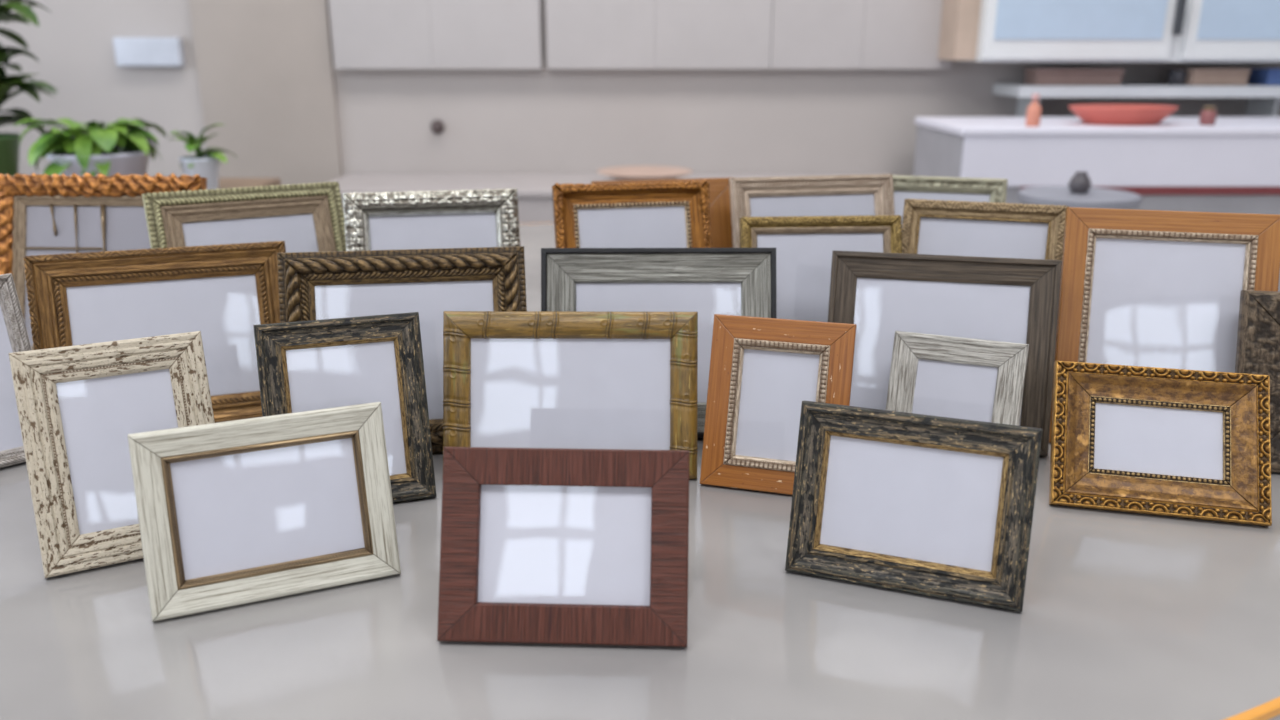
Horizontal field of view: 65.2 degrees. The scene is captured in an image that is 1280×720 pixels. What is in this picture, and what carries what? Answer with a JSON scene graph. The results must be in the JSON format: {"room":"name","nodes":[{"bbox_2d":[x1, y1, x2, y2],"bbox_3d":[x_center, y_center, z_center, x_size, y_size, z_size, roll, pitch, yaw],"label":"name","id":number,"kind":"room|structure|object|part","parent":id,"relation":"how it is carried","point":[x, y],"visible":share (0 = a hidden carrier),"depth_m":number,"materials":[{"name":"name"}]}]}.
{"room":"kitchen","nodes":[
{"label":"kitchen","id":0,"kind":"room"},
{"bbox_2d":[0,0,1279,176],"bbox_3d":[0.000,-1.875,4.183,7.000,3.750,0.100,0,17,0],"label":"wall","id":1,"kind":"structure","parent":0,"point":[544,120],"depth_m":4.37,"materials":[{"name":"grey paint"}]},
{"bbox_2d":[113,37,184,66],"bbox_3d":[-2.098,-1.317,4.276,0.280,0.120,0.050,0,17,0],"label":"wall box","id":2,"kind":"object","parent":1,"relation":"attached to","point":[129,51],"visible":1,"depth_m":4.25,"materials":[{"name":"white plastic"}]},
{"bbox_2d":[189,0,342,184],"bbox_3d":[-1.614,-1.857,4.123,0.579,3.748,0.025,0,17,0],"label":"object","id":3,"kind":"structure","parent":1,"relation":"attached to","point":[265,70],"depth_m":4.32,"materials":[{"name":"beige"}]},
{"bbox_2d":[329,0,542,68],"bbox_3d":[-0.859,-2.062,4.035,0.878,1.705,0.068,0,17,0],"label":"upper cabinet","id":4,"kind":"object","parent":1,"relation":"attached to","point":[366,34],"visible":1,"depth_m":4.21,"materials":[{"name":"grey laminate"}]},
{"bbox_3d":[-1.091,-2.053,4.012,0.415,1.701,0.020,0,17,0],"label":"door","id":5,"kind":"part","parent":4,"relation":"part of","materials":[{"name":"grey laminate"}]},
{"bbox_3d":[-0.651,-2.053,4.012,0.462,1.701,0.020,0,17,0],"label":"door","id":6,"kind":"part","parent":4,"relation":"part of","materials":[{"name":"grey laminate"}]},
{"bbox_2d":[431,120,443,133],"bbox_3d":[-0.888,-1.018,4.370,0.060,0.060,0.046,0,17,0],"label":"wall hook","id":7,"kind":"object","parent":1,"relation":"attached to","point":[437,126],"visible":1,"depth_m":4.38,"materials":[{"name":"grey metal"}]},
{"bbox_2d":[546,0,772,68],"bbox_3d":[0.080,-2.062,4.035,0.949,1.705,0.068,0,17,0],"label":"upper cabinet","id":8,"kind":"object","parent":1,"relation":"attached to","point":[580,34],"visible":1,"depth_m":4.21,"materials":[{"name":"grey laminate"}]},
{"bbox_3d":[-0.166,-2.053,4.012,0.458,1.701,0.020,0,17,0],"label":"door","id":9,"kind":"part","parent":8,"relation":"part of","materials":[{"name":"grey laminate"}]},
{"bbox_3d":[0.309,-2.053,4.012,0.490,1.701,0.020,0,17,0],"label":"door","id":10,"kind":"part","parent":8,"relation":"part of","materials":[{"name":"grey laminate"}]},
{"bbox_2d":[770,0,951,68],"bbox_3d":[0.940,-2.062,4.035,0.768,1.705,0.068,0,17,0],"label":"upper cabinet","id":11,"kind":"object","parent":1,"relation":"attached to","point":[805,34],"visible":0.93,"depth_m":4.21,"materials":[{"name":"grey laminate"}]},
{"bbox_3d":[0.749,-2.053,4.012,0.385,1.701,0.020,0,17,0],"label":"door","id":12,"kind":"part","parent":11,"relation":"part of","materials":[{"name":"grey laminate"}]},
{"bbox_3d":[1.133,-2.053,4.012,0.381,1.701,0.020,0,17,0],"label":"door","id":13,"kind":"part","parent":11,"relation":"part of","materials":[{"name":"grey laminate"}]},
{"bbox_2d":[938,0,980,59],"bbox_3d":[1.317,-2.429,3.802,0.109,2.465,0.300,0,17,0],"label":"trim","id":14,"kind":"structure","parent":1,"relation":"attached to","point":[959,29],"depth_m":4.01,"materials":[{"name":"beige wood"}]},
{"bbox_2d":[954,0,1279,61],"bbox_3d":[2.163,-1.774,3.934,1.644,1.150,0.430,0,17,0],"label":"upper cabinet","id":15,"kind":"object","parent":1,"relation":"attached to","point":[1009,30],"visible":1,"depth_m":3.89,"materials":[{"name":"white laminate"}]},
{"bbox_3d":[1.708,-1.717,3.767,0.734,1.120,0.020,0,17,0],"label":"door","id":16,"kind":"part","parent":15,"relation":"part of","materials":[{"name":"white laminate"}]},
{"bbox_3d":[1.708,-1.711,3.755,0.654,0.965,0.005,0,17,0],"label":"panel","id":17,"kind":"part","parent":15,"relation":"part of","materials":[{"name":"blue glass"}]},
{"bbox_3d":[2.082,-1.336,3.855,0.032,0.160,0.020,0,17,0],"label":"door handle","id":18,"kind":"part","parent":15,"relation":"part of","materials":[{"name":"metal"}]},
{"bbox_3d":[2.541,-1.717,3.767,0.819,1.120,0.020,0,17,0],"label":"door","id":19,"kind":"part","parent":15,"relation":"part of","materials":[{"name":"white laminate"}]},
{"bbox_3d":[2.541,-1.711,3.755,0.739,0.965,0.005,0,17,0],"label":"panel","id":20,"kind":"part","parent":15,"relation":"part of","materials":[{"name":"blue glass"}]},
{"bbox_2d":[993,84,1279,116],"bbox_3d":[2.157,-1.085,4.205,1.250,0.140,0.320,0,17,0],"label":"wall shelf","id":21,"kind":"object","parent":1,"relation":"attached to","point":[1263,100],"visible":0.73,"depth_m":4.04,"materials":[{"name":"white laminate"}]},
{"bbox_2d":[1024,68,1123,85],"bbox_3d":[1.791,-1.172,4.139,0.354,0.065,0.148,0,17,0],"label":"storage box","id":22,"kind":"object","parent":21,"relation":"on","point":[1033,76],"visible":1,"depth_m":4.07,"materials":[{"name":"brown"}]},
{"bbox_3d":[1.791,-1.193,4.132,0.354,0.020,0.148,0,17,0],"label":"lid","id":23,"kind":"part","parent":22,"relation":"part of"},
{"bbox_2d":[1168,70,1187,84],"bbox_3d":[2.226,-1.169,4.139,0.076,0.060,0.076,0,17,0],"label":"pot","id":24,"kind":"object","parent":21,"relation":"on","point":[1175,77],"visible":0.98,"depth_m":4.11,"materials":[{"name":"grey ceramic"}]},
{"bbox_2d":[1175,68,1250,85],"bbox_3d":[2.363,-1.172,4.139,0.236,0.065,0.148,0,17,0],"label":"storage box","id":25,"kind":"object","parent":21,"relation":"on","point":[1196,76],"visible":0.84,"depth_m":4.07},
{"bbox_3d":[2.363,-1.193,4.132,0.236,0.020,0.148,0,17,0],"label":"lid","id":26,"kind":"part","parent":25,"relation":"part of","materials":[{"name":"brown"}]},
{"bbox_2d":[1248,68,1279,85],"bbox_3d":[2.624,-1.172,4.139,0.138,0.065,0.148,0,17,0],"label":"storage box","id":27,"kind":"object","parent":21,"relation":"on","point":[1257,76],"visible":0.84,"depth_m":4.10,"materials":[{"name":"blue"}]},
{"bbox_3d":[2.624,-1.193,4.132,0.138,0.020,0.148,0,17,0],"label":"lid","id":28,"kind":"part","parent":27,"relation":"part of","materials":[{"name":"blue"}]},
{"bbox_3d":[0.000,0.968,1.503,7.000,0.100,6.900,0,17,0],"label":"floor","id":29,"kind":"structure","parent":0,"visible":0},
{"bbox_2d":[218,178,280,188],"bbox_3d":[-2.096,-0.151,3.460,1.607,0.883,0.560,0,17,0],"label":"console table","id":30,"kind":"object","parent":29,"relation":"on","point":[225,183],"visible":0.04,"depth_m":3.49,"materials":[{"name":"brown wood"}]},
{"bbox_2d":[0,0,59,175],"bbox_3d":[-2.272,-1.052,3.343,0.555,0.907,0.561,-13,22,-36],"label":"potted plant","id":31,"kind":"object","parent":30,"relation":"on","point":[9,142],"visible":0.93,"depth_m":3.40,"materials":[{"name":"green plant"}]},
{"bbox_3d":[-2.256,-0.691,3.439,0.240,0.160,0.240,0,17,0],"label":"pot","id":32,"kind":"part","parent":31,"relation":"part of","materials":[{"name":"ceramic"}]},
{"bbox_2d":[14,118,166,176],"bbox_3d":[-1.731,-0.653,3.187,0.377,0.236,0.375,0,17,0],"label":"potted plant","id":33,"kind":"object","parent":30,"relation":"on","point":[92,149],"visible":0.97,"depth_m":3.09,"materials":[{"name":"green plant"}]},
{"bbox_3d":[-1.729,-0.605,3.215,0.300,0.130,0.300,0,17,0],"label":"pot","id":34,"kind":"part","parent":33,"relation":"part of","materials":[{"name":"ceramic"}]},
{"bbox_2d":[169,124,237,189],"bbox_3d":[-1.418,-0.648,3.214,0.200,0.212,0.203,0,17,0],"label":"potted plant","id":35,"kind":"object","parent":30,"relation":"on","point":[206,165],"visible":0.89,"depth_m":3.20,"materials":[{"name":"green plant"}]},
{"bbox_3d":[-1.419,-0.602,3.237,0.120,0.110,0.120,0,17,0],"label":"pot","id":36,"kind":"part","parent":35,"relation":"part of","materials":[{"name":"ceramic"}]},
{"bbox_2d":[331,173,889,223],"bbox_3d":[-0.090,-0.360,4.275,2.400,0.800,0.610,0,17,0],"label":"countertop","id":37,"kind":"structure","parent":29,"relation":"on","point":[534,190],"depth_m":4.16,"materials":[{"name":"white laminate"}]},
{"bbox_3d":[-0.566,-0.305,3.998,0.466,0.680,0.019,0,17,0],"label":"door","id":38,"kind":"part","parent":37,"relation":"part of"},
{"bbox_3d":[-0.090,-0.731,4.162,2.400,0.025,0.605,0,17,0],"label":"panel","id":39,"kind":"part","parent":37,"relation":"part of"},
{"bbox_2d":[597,166,692,179],"bbox_3d":[0.020,-0.741,4.062,0.390,0.054,0.390,0,17,0],"label":"shallow dish","id":40,"kind":"object","parent":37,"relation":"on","point":[620,172],"visible":0.75,"depth_m":4.13,"materials":[{"name":"ceramic"}]},
{"bbox_2d":[0,223,1279,719],"bbox_3d":[-0.050,0.296,2.237,2.846,0.750,2.846,0,17,0],"label":"round table","id":41,"kind":"object","parent":29,"relation":"on","point":[1124,615],"visible":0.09,"depth_m":1.01,"materials":[{"name":"white laminate"}]},
{"bbox_2d":[0,273,31,467],"bbox_3d":[-0.965,0.031,1.383,0.097,0.262,0.231,16,24,42],"label":"picture frame","id":42,"kind":"object","parent":41,"relation":"on","point":[14,337],"visible":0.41,"depth_m":1.44,"materials":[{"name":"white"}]},
{"bbox_2d":[0,173,206,349],"bbox_3d":[-0.987,-0.155,1.821,0.388,0.359,0.134,1,17,2],"label":"picture frame","id":43,"kind":"object","parent":41,"relation":"on","point":[41,214],"visible":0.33,"depth_m":1.82,"materials":[{"name":"orange wood"}]},
{"bbox_3d":[-1.072,-0.256,1.828,0.006,0.056,0.025,-9,19,-27],"label":"rod","id":44,"kind":"part","parent":43,"relation":"part of","materials":[{"name":"brown wood"}]},
{"bbox_3d":[-1.028,-0.203,1.826,0.005,0.156,0.055,-3,17,-9],"label":"rod","id":45,"kind":"part","parent":43,"relation":"part of","materials":[{"name":"brown wood"}]},
{"bbox_3d":[-0.987,-0.153,1.821,0.318,0.282,0.095,1,17,2],"label":"moulding","id":46,"kind":"part","parent":43,"relation":"part of","materials":[{"name":"brown wood"}]},
{"bbox_3d":[-0.976,-0.193,1.824,0.009,0.176,0.064,-2,17,-7],"label":"rod","id":47,"kind":"part","parent":43,"relation":"part of","materials":[{"name":"brown wood"}]},
{"bbox_2d":[9,331,214,577],"bbox_3d":[-0.600,0.106,1.165,0.198,0.248,0.090,-9,19,-26],"label":"picture frame","id":48,"kind":"object","parent":41,"relation":"on","point":[78,406],"visible":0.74,"depth_m":1.15,"materials":[{"name":"beige paint"}]},
{"bbox_2d":[23,241,285,422],"bbox_3d":[-0.731,-0.030,1.554,0.369,0.279,0.100,-6,18,-19],"label":"picture frame","id":49,"kind":"object","parent":41,"relation":"on","point":[220,292],"visible":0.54,"depth_m":1.56,"materials":[{"name":"brown wood"}]},
{"bbox_2d":[142,182,345,252],"bbox_3d":[-0.665,-0.126,1.754,0.324,0.343,0.130,-10,20,-28],"label":"picture frame","id":50,"kind":"object","parent":41,"relation":"on","point":[308,217],"visible":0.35,"depth_m":1.75,"materials":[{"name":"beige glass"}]},
{"bbox_3d":[-0.662,-0.127,1.748,0.276,0.292,0.100,-10,20,-28],"label":"moulding","id":51,"kind":"part","parent":50,"relation":"part of","materials":[{"name":"brown wood"}]},
{"bbox_2d":[127,402,400,621],"bbox_3d":[-0.401,0.160,1.086,0.256,0.192,0.070,-7,19,-22],"label":"picture frame","id":52,"kind":"object","parent":41,"relation":"on","point":[244,511],"visible":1,"depth_m":1.08,"materials":[{"name":"white wood"}]},
{"bbox_2d":[253,312,436,501],"bbox_3d":[-0.380,0.069,1.299,0.205,0.239,0.088,-6,18,-18],"label":"picture frame","id":53,"kind":"object","parent":41,"relation":"on","point":[310,365],"visible":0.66,"depth_m":1.31,"materials":[{"name":"brown wood"}]},
{"bbox_2d":[277,246,526,452],"bbox_3d":[-0.342,-0.011,1.470,0.354,0.291,0.106,-2,17,-8],"label":"picture frame","id":54,"kind":"object","parent":41,"relation":"on","point":[428,282],"visible":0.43,"depth_m":1.47,"materials":[{"name":"brown wood"}]},
{"bbox_2d":[343,188,520,250],"bbox_3d":[-0.343,-0.109,1.697,0.290,0.344,0.123,-3,18,-11],"label":"picture frame","id":55,"kind":"object","parent":41,"relation":"on","point":[477,217],"visible":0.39,"depth_m":1.69,"materials":[{"name":"silver metal"}]},
{"bbox_2d":[437,447,689,646],"bbox_3d":[-0.076,0.187,1.010,0.250,0.184,0.089,1,17,2],"label":"picture frame","id":56,"kind":"object","parent":41,"relation":"on","point":[538,545],"visible":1,"depth_m":1.01,"materials":[{"name":"red wood"}]},
{"bbox_2d":[442,311,697,478],"bbox_3d":[-0.097,0.049,1.387,0.354,0.225,0.084,0,17,1],"label":"picture frame","id":57,"kind":"object","parent":41,"relation":"on","point":[512,379],"visible":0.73,"depth_m":1.39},
{"bbox_2d":[552,179,711,247],"bbox_3d":[-0.004,-0.123,1.719,0.274,0.357,0.134,-4,18,-11],"label":"picture frame","id":58,"kind":"object","parent":41,"relation":"on","point":[653,214],"visible":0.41,"depth_m":1.72,"materials":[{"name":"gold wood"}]},
{"bbox_2d":[541,248,776,437],"bbox_3d":[0.029,-0.026,1.532,0.360,0.283,0.106,0,17,-1],"label":"picture frame","id":59,"kind":"object","parent":41,"relation":"on","point":[708,282],"visible":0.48,"depth_m":1.53,"materials":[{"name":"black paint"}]},
{"bbox_2d":[591,177,734,247],"bbox_3d":[0.055,-0.166,1.893,0.277,0.338,0.118,-4,18,-11],"label":"picture frame","id":60,"kind":"object","parent":41,"relation":"on","point":[720,209],"visible":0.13,"depth_m":1.91,"materials":[{"name":"orange wood"}]},
{"bbox_2d":[700,314,856,494],"bbox_3d":[0.184,0.061,1.346,0.190,0.226,0.084,5,18,16],"label":"picture frame","id":61,"kind":"object","parent":41,"relation":"on","point":[762,370],"visible":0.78,"depth_m":1.35,"materials":[{"name":"orange wood"}]},
{"bbox_2d":[729,174,894,247],"bbox_3d":[0.328,-0.158,1.847,0.313,0.350,0.128,-3,17,-11],"label":"picture frame","id":62,"kind":"object","parent":41,"relation":"on","point":[833,195],"visible":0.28,"depth_m":1.84,"materials":[{"name":"beige wood"}]},
{"bbox_2d":[739,215,901,321],"bbox_3d":[0.300,-0.075,1.642,0.267,0.312,0.113,-1,17,-4],"label":"picture frame","id":63,"kind":"object","parent":41,"relation":"on","point":[804,245],"visible":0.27,"depth_m":1.64,"materials":[{"name":"yellow metal"}]},
{"bbox_3d":[0.300,-0.075,1.642,0.267,0.312,0.113,-1,17,-4],"label":"moulding","id":64,"kind":"part","parent":63,"relation":"part of","materials":[{"name":"yellow metal"}]},
{"bbox_2d":[785,401,1042,611],"bbox_3d":[0.295,0.156,1.099,0.254,0.191,0.071,6,18,19],"label":"picture frame","id":65,"kind":"object","parent":41,"relation":"on","point":[936,506],"visible":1,"depth_m":1.09,"materials":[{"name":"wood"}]},
{"bbox_2d":[825,250,1061,455],"bbox_3d":[0.446,-0.013,1.498,0.329,0.279,0.102,4,18,13],"label":"picture frame","id":66,"kind":"object","parent":41,"relation":"on","point":[1012,300],"visible":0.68,"depth_m":1.50,"materials":[{"name":"grey wood"}]},
{"bbox_2d":[893,175,1007,226],"bbox_3d":[0.585,-0.190,1.980,0.243,0.332,0.118,5,18,15],"label":"picture frame","id":67,"kind":"object","parent":41,"relation":"on","point":[993,190],"visible":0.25,"depth_m":1.97,"materials":[{"name":"beige wood"}]},
{"bbox_3d":[0.585,-0.190,1.980,0.243,0.332,0.118,5,18,15],"label":"moulding","id":68,"kind":"part","parent":67,"relation":"part of","materials":[{"name":"green metal"}]},
{"bbox_2d":[886,331,1028,425],"bbox_3d":[0.445,0.061,1.422,0.182,0.182,0.071,7,19,22],"label":"picture frame","id":69,"kind":"object","parent":41,"relation":"on","point":[934,375],"visible":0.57,"depth_m":1.42,"materials":[{"name":"grey wood"}]},
{"bbox_2d":[902,198,1069,307],"bbox_3d":[0.552,-0.088,1.649,0.259,0.333,0.120,6,18,17],"label":"picture frame","id":70,"kind":"object","parent":41,"relation":"on","point":[930,227],"visible":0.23,"depth_m":1.65,"materials":[{"name":"gold metal"}]},
{"bbox_2d":[1049,361,1271,526],"bbox_3d":[0.672,0.105,1.297,0.258,0.172,0.114,4,18,14],"label":"picture frame","id":71,"kind":"object","parent":41,"relation":"on","point":[1169,442],"visible":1,"depth_m":1.29,"materials":[{"name":"gold metal"}]},
{"bbox_2d":[1049,207,1279,442],"bbox_3d":[0.774,-0.042,1.481,0.291,0.344,0.122,4,18,14],"label":"picture frame","id":72,"kind":"object","parent":41,"relation":"on","point":[1160,288],"visible":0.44,"depth_m":1.48,"materials":[{"name":"orange wood"}]},
{"bbox_2d":[1235,290,1279,472],"bbox_3d":[0.986,0.037,1.389,0.289,0.247,0.086,3,18,11],"label":"picture frame","id":73,"kind":"object","parent":41,"relation":"on","point":[1258,337],"visible":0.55,"depth_m":1.40,"materials":[{"name":"brown wood"}]},
{"bbox_2d":[1018,186,1140,255],"bbox_3d":[1.354,-0.085,3.219,0.350,0.900,0.350,0,17,0],"label":"side table","id":74,"kind":"object","parent":29,"relation":"on","point":[1095,197],"visible":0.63,"depth_m":3.01,"materials":[{"name":"white"}]},
{"bbox_3d":[1.354,-0.501,3.090,0.350,0.030,0.350,0,17,0],"label":"seat","id":75,"kind":"part","parent":74,"relation":"part of","materials":[{"name":"white"}]},
{"bbox_2d":[1068,171,1091,193],"bbox_3d":[1.354,-0.546,3.076,0.068,0.064,0.068,0,17,0],"label":"vase","id":76,"kind":"object","parent":74,"relation":"on","point":[1080,183],"visible":1,"depth_m":3.06,"materials":[{"name":"grey ceramic"}]},
{"bbox_2d":[913,117,1279,291],"bbox_3d":[2.249,-0.399,3.922,2.262,1.043,0.630,0,17,0],"label":"kitchen island","id":77,"kind":"object","parent":29,"relation":"on","point":[1232,164],"depth_m":3.52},
{"bbox_2d":[1025,94,1041,126],"bbox_3d":[1.391,-0.881,3.527,0.048,0.111,0.048,0,17,0],"label":"bottle","id":78,"kind":"object","parent":77,"relation":"on","point":[1033,116],"visible":1,"depth_m":3.51,"materials":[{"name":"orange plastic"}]},
{"bbox_2d":[915,117,1279,136],"bbox_3d":[2.249,-0.883,3.772,2.262,0.030,0.630,0,17,0],"label":"countertop","id":79,"kind":"structure","parent":77,"relation":"on","point":[961,126],"depth_m":3.49,"materials":[{"name":"white"}]},
{"bbox_3d":[2.256,-0.696,3.514,2.248,0.172,0.014,0,17,0],"label":"panel","id":80,"kind":"part","parent":77,"relation":"part of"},
{"bbox_2d":[1068,104,1178,125],"bbox_3d":[1.759,-0.894,3.649,0.388,0.064,0.259,0,17,0],"label":"bowl","id":81,"kind":"object","parent":77,"relation":"on","point":[1094,114],"visible":1,"depth_m":3.57,"materials":[{"name":"ceramic"}]},
{"bbox_2d":[1199,106,1216,124],"bbox_3d":[2.046,-0.880,3.601,0.052,0.066,0.052,0,17,0],"label":"jar","id":82,"kind":"object","parent":77,"relation":"on","point":[1208,115],"visible":1,"depth_m":3.58,"materials":[{"name":"pink ceramic"}]},
{"bbox_3d":[2.046,-0.905,3.593,0.042,0.014,0.042,0,17,0],"label":"lid","id":83,"kind":"part","parent":82,"relation":"part of","materials":[{"name":"gold metal"}]}
]}

